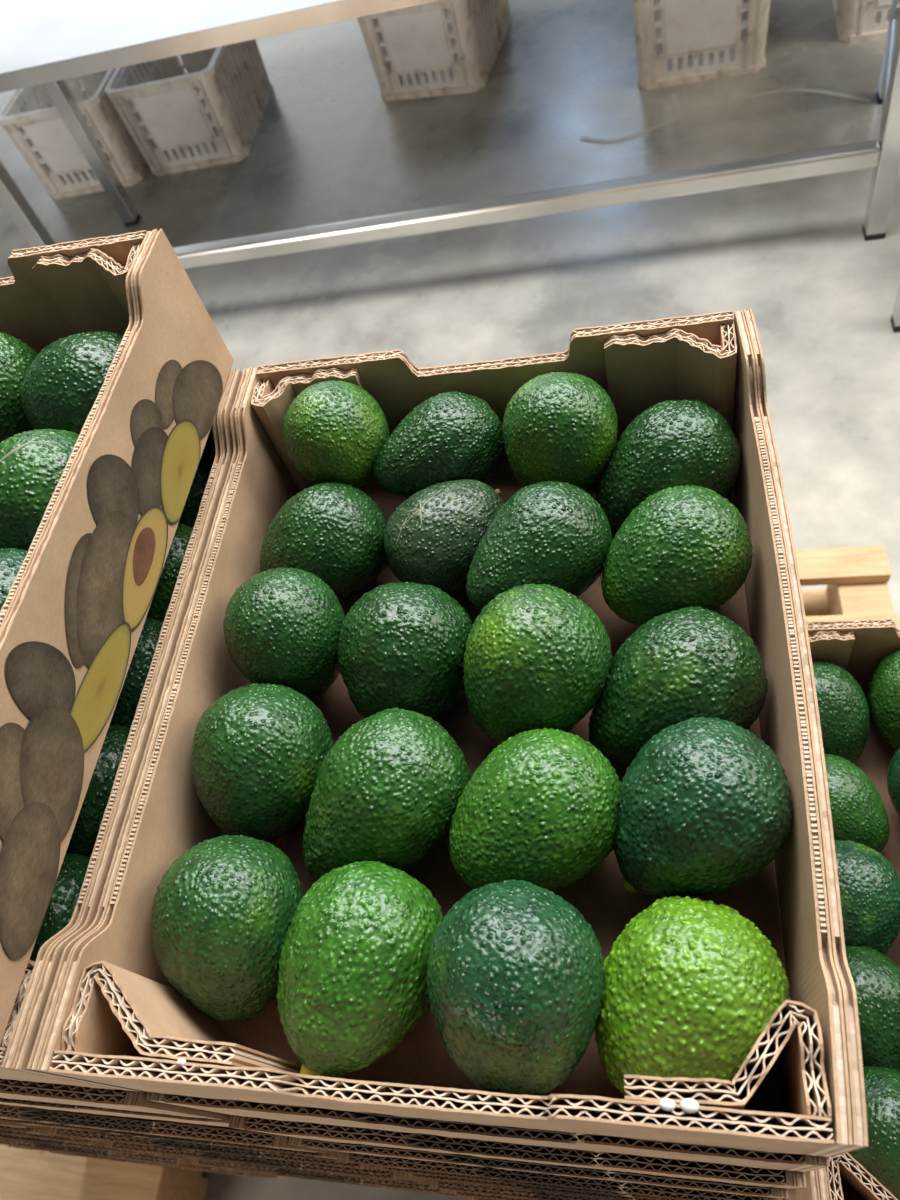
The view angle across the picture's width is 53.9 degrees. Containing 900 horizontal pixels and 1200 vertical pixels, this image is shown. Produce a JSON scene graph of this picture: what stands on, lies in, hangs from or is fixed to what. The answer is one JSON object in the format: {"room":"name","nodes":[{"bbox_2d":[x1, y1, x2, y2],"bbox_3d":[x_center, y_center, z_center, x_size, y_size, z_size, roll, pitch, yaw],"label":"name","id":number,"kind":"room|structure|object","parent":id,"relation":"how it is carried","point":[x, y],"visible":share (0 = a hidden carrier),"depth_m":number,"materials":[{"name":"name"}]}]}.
{"room":"warehouse","nodes":[
{"label":"warehouse","id":0,"kind":"room"},
{"bbox_2d":[0,0,899,1199],"bbox_3d":[0.333,-1.293,2.607,12.000,0.100,13.000,-3,56,14],"label":"floor","id":1,"kind":"structure","parent":0,"point":[327,148],"depth_m":2.40,"materials":[{"name":"concrete"}]},
{"bbox_2d":[0,69,148,198],"bbox_3d":[-1.236,-1.678,3.054,0.377,0.288,0.501,-3,56,13],"label":"plastic crate","id":2,"kind":"object","parent":1,"relation":"on","point":[29,116],"visible":0.53,"depth_m":2.93,"materials":[{"name":"beige plastic"}]},
{"bbox_2d":[0,1144,208,1199],"bbox_3d":[-0.825,0.511,1.556,1.022,0.144,0.965,-3,56,14],"label":"wooden pallet","id":3,"kind":"object","parent":1,"relation":"on","point":[25,1174],"visible":0.04,"depth_m":1.20,"materials":[{"name":"brown wood"}]},
{"bbox_2d":[104,39,272,175],"bbox_3d":[-0.857,-1.725,2.982,0.377,0.288,0.501,-3,56,13],"label":"plastic crate","id":4,"kind":"object","parent":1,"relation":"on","point":[212,114],"visible":0.81,"depth_m":2.88,"materials":[{"name":"beige plastic"}]},
{"bbox_2d":[357,0,511,100],"bbox_3d":[-0.039,-1.920,2.890,0.377,0.288,0.501,5,59,18],"label":"plastic crate","id":5,"kind":"object","parent":1,"relation":"on","point":[441,47],"visible":0.91,"depth_m":2.79,"materials":[{"name":"beige plastic"}]},
{"bbox_2d":[0,0,899,268],"bbox_3d":[-0.032,-1.431,2.297,2.330,0.712,1.069,-3,56,14],"label":"steel table","id":6,"kind":"object","parent":1,"relation":"on","point":[47,43],"visible":0.77,"depth_m":1.98,"materials":[{"name":"silver metal"}]},
{"bbox_2d":[632,0,770,89],"bbox_3d":[0.731,-1.794,2.596,0.377,0.288,0.501,-1,57,15],"label":"plastic crate","id":7,"kind":"object","parent":1,"relation":"on","point":[678,42],"visible":1,"depth_m":2.50,"materials":[{"name":"beige plastic"}]},
{"bbox_2d":[580,88,870,143],"bbox_3d":[0.752,-1.361,2.475,0.772,0.001,0.140,-3,56,14],"label":"strap","id":8,"kind":"object","parent":1,"relation":"on","point":[825,92],"visible":1,"depth_m":2.49,"materials":[{"name":"beige"}]},
{"bbox_2d":[795,545,899,628],"bbox_3d":[0.190,0.364,1.379,1.030,0.144,0.939,-3,56,14],"label":"wooden pallet","id":9,"kind":"object","parent":1,"relation":"on","point":[856,578],"visible":0.16,"depth_m":1.45,"materials":[{"name":"brown wood"}]},
{"bbox_2d":[50,1152,276,1177],"bbox_3d":[-0.353,0.578,1.239,0.280,0.088,0.363,-3,56,14],"label":"cardboard tray","id":10,"kind":"object","parent":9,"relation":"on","point":[221,1172],"visible":0.06,"depth_m":1.11,"materials":[{"name":"brown cardboard"}]},
{"bbox_2d":[7,1145,243,1172],"bbox_3d":[-0.373,0.527,1.170,0.280,0.088,0.363,-3,56,14],"label":"cardboard tray","id":11,"kind":"object","parent":10,"relation":"on","point":[47,1150],"visible":0.02,"depth_m":1.05,"materials":[{"name":"brown cardboard"}]},
{"bbox_2d":[0,1138,215,1167],"bbox_3d":[-0.392,0.476,1.101,0.280,0.088,0.363,-3,56,14],"label":"cardboard tray","id":12,"kind":"object","parent":11,"relation":"on","point":[138,1157],"visible":0.09,"depth_m":0.97,"materials":[{"name":"brown cardboard"}]},
{"bbox_2d":[0,1134,166,1156],"bbox_3d":[-0.411,0.422,1.034,0.280,0.088,0.363,-3,56,14],"label":"cardboard tray","id":13,"kind":"object","parent":12,"relation":"on","point":[11,1137],"visible":0.04,"depth_m":0.89,"materials":[{"name":"brown cardboard"}]},
{"bbox_2d":[0,1130,104,1144],"bbox_3d":[-0.428,0.370,0.965,0.280,0.088,0.363,-3,56,14],"label":"cardboard tray","id":14,"kind":"object","parent":13,"relation":"on","point":[32,1135],"visible":0.03,"depth_m":0.81,"materials":[{"name":"brown cardboard"}]},
{"bbox_2d":[0,1125,55,1135],"bbox_3d":[-0.449,0.319,0.896,0.280,0.088,0.364,-3,56,14],"label":"cardboard tray","id":15,"kind":"object","parent":14,"relation":"on","point":[44,1129],"visible":0.04,"depth_m":0.74,"materials":[{"name":"brown cardboard"}]},
{"bbox_2d":[0,1121,40,1128],"bbox_3d":[-0.467,0.268,0.827,0.280,0.088,0.363,-3,56,14],"label":"cardboard tray","id":16,"kind":"object","parent":15,"relation":"on","point":[1,1122],"visible":0.02,"depth_m":0.71,"materials":[{"name":"brown cardboard"}]},
{"bbox_3d":[-0.075,0.561,1.174,0.280,0.088,0.363,-3,56,14],"label":"cardboard tray","id":17,"kind":"object","parent":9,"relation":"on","visible":0},
{"bbox_2d":[225,1168,466,1196],"bbox_3d":[-0.093,0.512,1.104,0.280,0.088,0.363,-3,56,14],"label":"cardboard tray","id":18,"kind":"object","parent":17,"relation":"on","point":[290,1176],"visible":0.04,"depth_m":0.98,"materials":[{"name":"brown cardboard"}]},
{"bbox_2d":[191,1159,448,1193],"bbox_3d":[-0.111,0.461,1.034,0.280,0.088,0.364,-3,56,14],"label":"cardboard tray","id":19,"kind":"object","parent":18,"relation":"on","point":[418,1187],"visible":0.05,"depth_m":0.92,"materials":[{"name":"brown cardboard"}]},
{"bbox_2d":[150,1153,429,1184],"bbox_3d":[-0.133,0.408,0.967,0.280,0.088,0.364,-3,56,13],"label":"cardboard tray","id":20,"kind":"object","parent":19,"relation":"on","point":[428,1180],"visible":0.02,"depth_m":0.84,"materials":[{"name":"brown cardboard"}]},
{"bbox_2d":[104,1141,426,1181],"bbox_3d":[-0.150,0.358,0.897,0.280,0.088,0.363,-3,56,13],"label":"cardboard tray","id":21,"kind":"object","parent":20,"relation":"on","point":[380,1174],"visible":0.15,"depth_m":0.78,"materials":[{"name":"brown cardboard"}]},
{"bbox_2d":[47,1127,384,1170],"bbox_3d":[-0.170,0.305,0.829,0.280,0.088,0.363,-3,56,14],"label":"cardboard tray","id":22,"kind":"object","parent":21,"relation":"on","point":[81,1134],"visible":0.16,"depth_m":0.71,"materials":[{"name":"brown cardboard"}]},
{"bbox_2d":[0,1118,337,1158],"bbox_3d":[-0.189,0.253,0.760,0.280,0.088,0.363,-3,56,14],"label":"cardboard tray","id":23,"kind":"object","parent":22,"relation":"on","point":[252,1147],"visible":0.07,"depth_m":0.64,"materials":[{"name":"brown cardboard"}]},
{"bbox_2d":[0,1104,333,1153],"bbox_3d":[-0.207,0.203,0.690,0.280,0.088,0.364,-3,56,14],"label":"cardboard tray","id":24,"kind":"object","parent":23,"relation":"on","point":[108,1122],"visible":0.16,"depth_m":0.56,"materials":[{"name":"brown cardboard"}]},
{"bbox_2d":[0,1098,229,1126],"bbox_3d":[-0.226,0.149,0.623,0.280,0.088,0.363,-3,56,13],"label":"cardboard tray","id":25,"kind":"object","parent":24,"relation":"on","point":[14,1102],"visible":0.07,"depth_m":0.49,"materials":[{"name":"brown cardboard"}]},
{"bbox_2d":[0,1079,225,1119],"bbox_3d":[-0.245,0.100,0.553,0.280,0.088,0.363,-3,56,14],"label":"cardboard tray","id":26,"kind":"object","parent":25,"relation":"on","point":[9,1089],"visible":0.12,"depth_m":0.40,"materials":[{"name":"brown cardboard"}]},
{"bbox_2d":[0,369,242,1091],"bbox_3d":[-0.265,0.047,0.485,0.280,0.088,0.364,-3,56,14],"label":"cardboard tray","id":27,"kind":"object","parent":26,"relation":"on","point":[22,1028],"visible":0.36,"depth_m":0.39,"materials":[{"name":"brown cardboard"}]},
{"bbox_2d":[30,853,90,961],"bbox_3d":[-0.180,0.151,0.401,0.061,0.063,0.071,17,63,25],"label":"avocado","id":28,"kind":"object","parent":27,"relation":"in","point":[67,888],"visible":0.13,"depth_m":0.38,"materials":[{"name":"green food"}]},
{"bbox_2d":[66,724,129,856],"bbox_3d":[-0.173,0.097,0.435,0.062,0.065,0.073,-5,56,12],"label":"avocado","id":29,"kind":"object","parent":27,"relation":"in","point":[87,826],"visible":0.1,"depth_m":0.41,"materials":[{"name":"green food"}]},
{"bbox_2d":[0,229,233,1043],"bbox_3d":[-0.291,-0.008,0.420,0.281,0.088,0.363,-2,57,14],"label":"cardboard tray","id":30,"kind":"object","parent":27,"relation":"on","point":[73,615],"visible":0.94,"depth_m":0.40,"materials":[{"name":"brown cardboard"}]},
{"bbox_2d":[0,548,27,610],"bbox_3d":[-0.199,0.009,0.392,0.078,0.065,0.065,14,62,23],"label":"avocado","id":31,"kind":"object","parent":30,"relation":"in","point":[11,559],"visible":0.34,"depth_m":0.37,"materials":[{"name":"green food"}]},
{"bbox_2d":[0,332,37,441],"bbox_3d":[-0.258,-0.111,0.488,0.066,0.067,0.077,26,67,28],"label":"avocado","id":32,"kind":"object","parent":30,"relation":"in","point":[16,357],"visible":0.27,"depth_m":0.47,"materials":[{"name":"green food"}]},
{"bbox_2d":[0,429,78,550],"bbox_3d":[-0.197,-0.047,0.427,0.083,0.069,0.069,-6,56,11],"label":"avocado","id":33,"kind":"object","parent":30,"relation":"in","point":[33,463],"visible":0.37,"depth_m":0.40,"materials":[{"name":"green food"}]},
{"bbox_2d":[21,331,122,434],"bbox_3d":[-0.188,-0.106,0.465,0.082,0.068,0.066,8,59,20],"label":"avocado","id":34,"kind":"object","parent":30,"relation":"in","point":[63,382],"visible":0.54,"depth_m":0.43,"materials":[{"name":"green food"}]},
{"bbox_2d":[110,617,163,727],"bbox_3d":[-0.167,0.042,0.470,0.065,0.064,0.066,-30,54,-6],"label":"avocado","id":35,"kind":"object","parent":27,"relation":"in","point":[127,703],"visible":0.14,"depth_m":0.45,"materials":[{"name":"green food"}]},
{"bbox_2d":[147,523,192,620],"bbox_3d":[-0.162,-0.011,0.506,0.068,0.063,0.064,-43,57,-14],"label":"avocado","id":36,"kind":"object","parent":27,"relation":"in","point":[166,584],"visible":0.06,"depth_m":0.48,"materials":[{"name":"green food"}]},
{"bbox_2d":[179,438,215,527],"bbox_3d":[-0.155,-0.067,0.541,0.065,0.064,0.066,-29,54,-5],"label":"avocado","id":37,"kind":"object","parent":27,"relation":"in","point":[190,511],"visible":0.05,"depth_m":0.51,"materials":[{"name":"green food"}]},
{"bbox_3d":[0.200,0.549,1.108,0.280,0.088,0.363,-3,56,14],"label":"cardboard tray","id":38,"kind":"object","parent":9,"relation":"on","visible":0},
{"bbox_2d":[467,1197,495,1199],"bbox_3d":[0.180,0.500,1.037,0.280,0.088,0.363,-3,56,14],"label":"cardboard tray","id":39,"kind":"object","parent":38,"relation":"on","point":[470,1198],"visible":0.02,"depth_m":0.94,"materials":[{"name":"brown cardboard"}]},
{"bbox_2d":[448,1190,528,1199],"bbox_3d":[0.161,0.449,0.969,0.280,0.088,0.364,-3,56,14],"label":"cardboard tray","id":40,"kind":"object","parent":39,"relation":"on","point":[476,1195],"visible":0.03,"depth_m":0.86,"materials":[{"name":"brown cardboard"}]},
{"bbox_2d":[429,1179,618,1199],"bbox_3d":[0.143,0.397,0.900,0.280,0.088,0.363,-3,56,14],"label":"cardboard tray","id":41,"kind":"object","parent":40,"relation":"on","point":[443,1185],"visible":0.09,"depth_m":0.79,"materials":[{"name":"brown cardboard"}]},
{"bbox_2d":[403,1173,652,1199],"bbox_3d":[0.122,0.342,0.833,0.280,0.088,0.363,-3,56,13],"label":"cardboard tray","id":42,"kind":"object","parent":41,"relation":"on","point":[432,1177],"visible":0.05,"depth_m":0.72,"materials":[{"name":"brown cardboard"}]},
{"bbox_2d":[372,1166,674,1199],"bbox_3d":[0.104,0.292,0.764,0.280,0.088,0.363,-3,56,14],"label":"cardboard tray","id":43,"kind":"object","parent":42,"relation":"on","point":[373,1167],"visible":0.02,"depth_m":0.65,"materials":[{"name":"brown cardboard"}]},
{"bbox_2d":[337,1151,777,1199],"bbox_3d":[0.087,0.242,0.693,0.280,0.088,0.363,-3,56,14],"label":"cardboard tray","id":44,"kind":"object","parent":43,"relation":"on","point":[393,1162],"visible":0.13,"depth_m":0.58,"materials":[{"name":"brown cardboard"}]},
{"bbox_2d":[288,1137,787,1197],"bbox_3d":[0.066,0.189,0.625,0.280,0.088,0.364,-3,56,14],"label":"cardboard tray","id":45,"kind":"object","parent":44,"relation":"on","point":[774,1192],"visible":0.09,"depth_m":0.51,"materials":[{"name":"brown cardboard"}]},
{"bbox_2d":[228,1115,805,1188],"bbox_3d":[0.048,0.138,0.556,0.280,0.088,0.363,-3,56,14],"label":"cardboard tray","id":46,"kind":"object","parent":45,"relation":"on","point":[743,1175],"visible":0.11,"depth_m":0.44,"materials":[{"name":"brown cardboard"}]},
{"bbox_2d":[146,498,829,1171],"bbox_3d":[0.029,0.085,0.488,0.280,0.088,0.363,-3,56,14],"label":"cardboard tray","id":47,"kind":"object","parent":46,"relation":"on","point":[453,1129],"visible":0.14,"depth_m":0.37,"materials":[{"name":"brown cardboard"}]},
{"bbox_2d":[27,309,867,1156],"bbox_3d":[0.013,0.034,0.417,0.286,0.089,0.363,-3,56,14],"label":"cardboard tray","id":48,"kind":"object","parent":47,"relation":"on","point":[112,1016],"visible":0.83,"depth_m":0.37,"materials":[{"name":"brown cardboard"}]},
{"bbox_2d":[151,835,303,1022],"bbox_3d":[-0.094,0.138,0.383,0.068,0.070,0.070,-37,55,-11],"label":"avocado","id":49,"kind":"object","parent":48,"relation":"in","point":[223,911],"visible":0.84,"depth_m":0.36,"materials":[{"name":"green food"}]},
{"bbox_2d":[192,683,332,842],"bbox_3d":[-0.089,0.074,0.422,0.069,0.070,0.068,-28,54,-5],"label":"avocado","id":50,"kind":"object","parent":48,"relation":"in","point":[259,750],"visible":0.88,"depth_m":0.40,"materials":[{"name":"green food"}]},
{"bbox_2d":[223,567,344,699],"bbox_3d":[-0.082,0.018,0.453,0.061,0.073,0.062,22,65,27],"label":"avocado","id":51,"kind":"object","parent":48,"relation":"in","point":[282,626],"visible":0.84,"depth_m":0.43,"materials":[{"name":"green food"}]},
{"bbox_2d":[259,482,386,600],"bbox_3d":[-0.069,-0.030,0.487,0.067,0.066,0.073,30,69,30],"label":"avocado","id":52,"kind":"object","parent":48,"relation":"in","point":[333,532],"visible":0.72,"depth_m":0.46,"materials":[{"name":"green food"}]},
{"bbox_2d":[282,380,389,491],"bbox_3d":[-0.062,-0.089,0.504,0.059,0.073,0.058,20,64,26],"label":"avocado","id":53,"kind":"object","parent":48,"relation":"in","point":[334,431],"visible":0.81,"depth_m":0.48,"materials":[{"name":"green food"}]},
{"bbox_2d":[277,861,443,1076],"bbox_3d":[-0.035,0.146,0.358,0.072,0.067,0.076,-17,54,4],"label":"avocado","id":54,"kind":"object","parent":48,"relation":"in","point":[352,981],"visible":0.94,"depth_m":0.33,"materials":[{"name":"green food"}]},
{"bbox_2d":[303,708,470,878],"bbox_3d":[-0.031,0.090,0.397,0.067,0.068,0.086,32,70,31],"label":"avocado","id":55,"kind":"object","parent":48,"relation":"in","point":[388,791],"visible":0.91,"depth_m":0.38,"materials":[{"name":"green food"}]},
{"bbox_2d":[337,582,472,721],"bbox_3d":[-0.021,0.025,0.438,0.070,0.071,0.072,-23,54,-1],"label":"avocado","id":56,"kind":"object","parent":48,"relation":"in","point":[401,645],"visible":0.77,"depth_m":0.41,"materials":[{"name":"green food"}]},
{"bbox_2d":[372,391,504,497],"bbox_3d":[-0.007,-0.084,0.496,0.077,0.058,0.056,-20,54,2],"label":"avocado","id":57,"kind":"object","parent":48,"relation":"in","point":[448,436],"visible":0.93,"depth_m":0.47,"materials":[{"name":"green food"}]},
{"bbox_2d":[384,479,503,594],"bbox_3d":[-0.002,-0.035,0.475,0.059,0.058,0.069,28,68,29],"label":"avocado","id":58,"kind":"object","parent":48,"relation":"on","point":[433,537],"visible":0.78,"depth_m":0.45,"materials":[{"name":"green food"}]},
{"bbox_2d":[426,880,604,1095],"bbox_3d":[0.025,0.144,0.332,0.066,0.073,0.073,2,58,17],"label":"avocado","id":59,"kind":"object","parent":48,"relation":"in","point":[515,978],"visible":0.99,"depth_m":0.31,"materials":[{"name":"green food"}]},
{"bbox_2d":[449,728,620,891],"bbox_3d":[0.035,0.090,0.376,0.079,0.066,0.065,-28,54,-5],"label":"avocado","id":60,"kind":"object","parent":48,"relation":"on","point":[541,808],"visible":0.91,"depth_m":0.35,"materials":[{"name":"green food"}]},
{"bbox_2d":[463,584,611,744],"bbox_3d":[0.038,0.030,0.409,0.073,0.074,0.067,-37,55,-11],"label":"avocado","id":61,"kind":"object","parent":48,"relation":"in","point":[537,656],"visible":0.95,"depth_m":0.38,"materials":[{"name":"green food"}]},
{"bbox_2d":[466,481,612,608],"bbox_3d":[0.043,-0.026,0.446,0.078,0.060,0.062,-16,54,4],"label":"avocado","id":62,"kind":"object","parent":48,"relation":"on","point":[552,533],"visible":0.89,"depth_m":0.42,"materials":[{"name":"green food"}]},
{"bbox_2d":[502,372,617,492],"bbox_3d":[0.060,-0.088,0.479,0.062,0.073,0.063,-3,56,13],"label":"avocado","id":63,"kind":"object","parent":48,"relation":"in","point":[562,427],"visible":0.85,"depth_m":0.45,"materials":[{"name":"green food"}]},
{"bbox_2d":[595,399,740,531],"bbox_3d":[0.116,-0.070,0.465,0.068,0.064,0.072,16,62,24],"label":"avocado","id":64,"kind":"object","parent":48,"relation":"in","point":[671,443],"visible":0.68,"depth_m":0.44,"materials":[{"name":"green food"}]},
{"bbox_2d":[601,485,752,625],"bbox_3d":[0.109,-0.020,0.425,0.064,0.065,0.072,32,70,30],"label":"avocado","id":65,"kind":"object","parent":48,"relation":"in","point":[681,547],"visible":0.9,"depth_m":0.40,"materials":[{"name":"green food"}]},
{"bbox_2d":[589,606,767,764],"bbox_3d":[0.102,0.041,0.396,0.067,0.067,0.080,32,70,30],"label":"avocado","id":66,"kind":"object","parent":48,"relation":"in","point":[680,665],"visible":0.8,"depth_m":0.38,"materials":[{"name":"green food"}]},
{"bbox_2d":[595,896,790,1095],"bbox_3d":[0.087,0.149,0.327,0.078,0.068,0.066,-39,56,-12],"label":"avocado","id":67,"kind":"object","parent":48,"relation":"in","point":[691,986],"visible":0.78,"depth_m":0.31,"materials":[{"name":"green food"}]},
{"bbox_2d":[613,717,792,897],"bbox_3d":[0.100,0.084,0.359,0.074,0.069,0.066,-15,54,5],"label":"avocado","id":68,"kind":"object","parent":48,"relation":"in","point":[705,806],"visible":0.99,"depth_m":0.34,"materials":[{"name":"green food"}]},
{"bbox_3d":[0.483,0.539,1.037,0.280,0.088,0.363,-3,56,14],"label":"cardboard tray","id":69,"kind":"object","parent":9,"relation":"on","visible":0},
{"bbox_3d":[0.463,0.489,0.968,0.280,0.088,0.363,-3,56,14],"label":"cardboard tray","id":70,"kind":"object","parent":69,"relation":"on","visible":0},
{"bbox_3d":[0.444,0.440,0.897,0.280,0.088,0.363,-3,56,14],"label":"cardboard tray","id":71,"kind":"object","parent":70,"relation":"on","visible":0},
{"bbox_3d":[0.424,0.390,0.828,0.280,0.088,0.363,-3,56,14],"label":"cardboard tray","id":72,"kind":"object","parent":71,"relation":"on","visible":0},
{"bbox_3d":[0.405,0.339,0.758,0.280,0.088,0.363,-3,56,14],"label":"cardboard tray","id":73,"kind":"object","parent":72,"relation":"on","visible":0},
{"bbox_3d":[0.386,0.288,0.689,0.280,0.088,0.363,-3,56,14],"label":"cardboard tray","id":74,"kind":"object","parent":73,"relation":"on","visible":0},
{"bbox_2d":[785,1188,796,1199],"bbox_3d":[0.368,0.239,0.618,0.280,0.088,0.363,-3,56,14],"label":"cardboard tray","id":75,"kind":"object","parent":74,"relation":"on","point":[791,1192],"visible":0.02,"depth_m":0.56,"materials":[{"name":"brown cardboard"}]},
{"bbox_2d":[795,619,899,1199],"bbox_3d":[0.348,0.187,0.550,0.280,0.088,0.363,-3,56,14],"label":"cardboard tray","id":76,"kind":"object","parent":75,"relation":"on","point":[856,646],"visible":0.22,"depth_m":0.63,"materials":[{"name":"brown cardboard"}]},
{"bbox_2d":[812,660,869,763],"bbox_3d":[0.268,0.082,0.645,0.072,0.074,0.072,10,60,21],"label":"avocado","id":77,"kind":"object","parent":76,"relation":"in","point":[844,715],"visible":0.45,"depth_m":0.62,"materials":[{"name":"green food"}]},
{"bbox_2d":[824,754,889,851],"bbox_3d":[0.262,0.142,0.611,0.070,0.067,0.072,-14,54,6],"label":"avocado","id":78,"kind":"object","parent":76,"relation":"in","point":[858,811],"visible":0.45,"depth_m":0.58,"materials":[{"name":"green food"}]},
{"bbox_2d":[832,1065,899,1199],"bbox_3d":[0.245,0.304,0.502,0.066,0.073,0.073,-10,55,8],"label":"avocado","id":79,"kind":"object","parent":76,"relation":"in","point":[881,1158],"visible":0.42,"depth_m":0.48,"materials":[{"name":"green food"}]},
{"bbox_2d":[834,840,899,954],"bbox_3d":[0.257,0.194,0.574,0.070,0.073,0.071,29,68,30],"label":"avocado","id":80,"kind":"object","parent":76,"relation":"in","point":[869,884],"visible":0.47,"depth_m":0.55,"materials":[{"name":"green food"}]},
{"bbox_2d":[845,945,899,1070],"bbox_3d":[0.250,0.250,0.539,0.069,0.071,0.074,6,59,19],"label":"avocado","id":81,"kind":"object","parent":76,"relation":"in","point":[876,978],"visible":0.37,"depth_m":0.51,"materials":[{"name":"green food"}]},
{"bbox_2d":[868,649,899,750],"bbox_3d":[0.336,0.070,0.636,0.069,0.072,0.075,32,70,31],"label":"avocado","id":82,"kind":"object","parent":76,"relation":"in","point":[884,684],"visible":0.99,"depth_m":0.63,"materials":[{"name":"green food"}]},
{"bbox_2d":[887,747,899,816],"bbox_3d":[0.333,0.127,0.600,0.069,0.070,0.070,-37,55,-10],"label":"avocado","id":83,"kind":"object","parent":76,"relation":"on","point":[893,777],"visible":1,"depth_m":0.60,"materials":[{"name":"green food"}]},
{"bbox_2d":[833,0,892,43],"bbox_3d":[1.292,-1.862,2.488,0.377,0.288,0.501,1,57,16],"label":"plastic crate","id":84,"kind":"object","parent":1,"relation":"on","point":[857,21],"visible":0.87,"depth_m":2.48,"materials":[{"name":"beige plastic"}]},
{"bbox_2d":[890,283,899,331],"bbox_3d":[1.267,-0.902,1.577,0.798,0.727,0.285,-3,56,14],"label":"stand","id":85,"kind":"object","parent":1,"relation":"on","point":[895,317],"visible":1,"depth_m":1.87,"materials":[{"name":"silver metal"}]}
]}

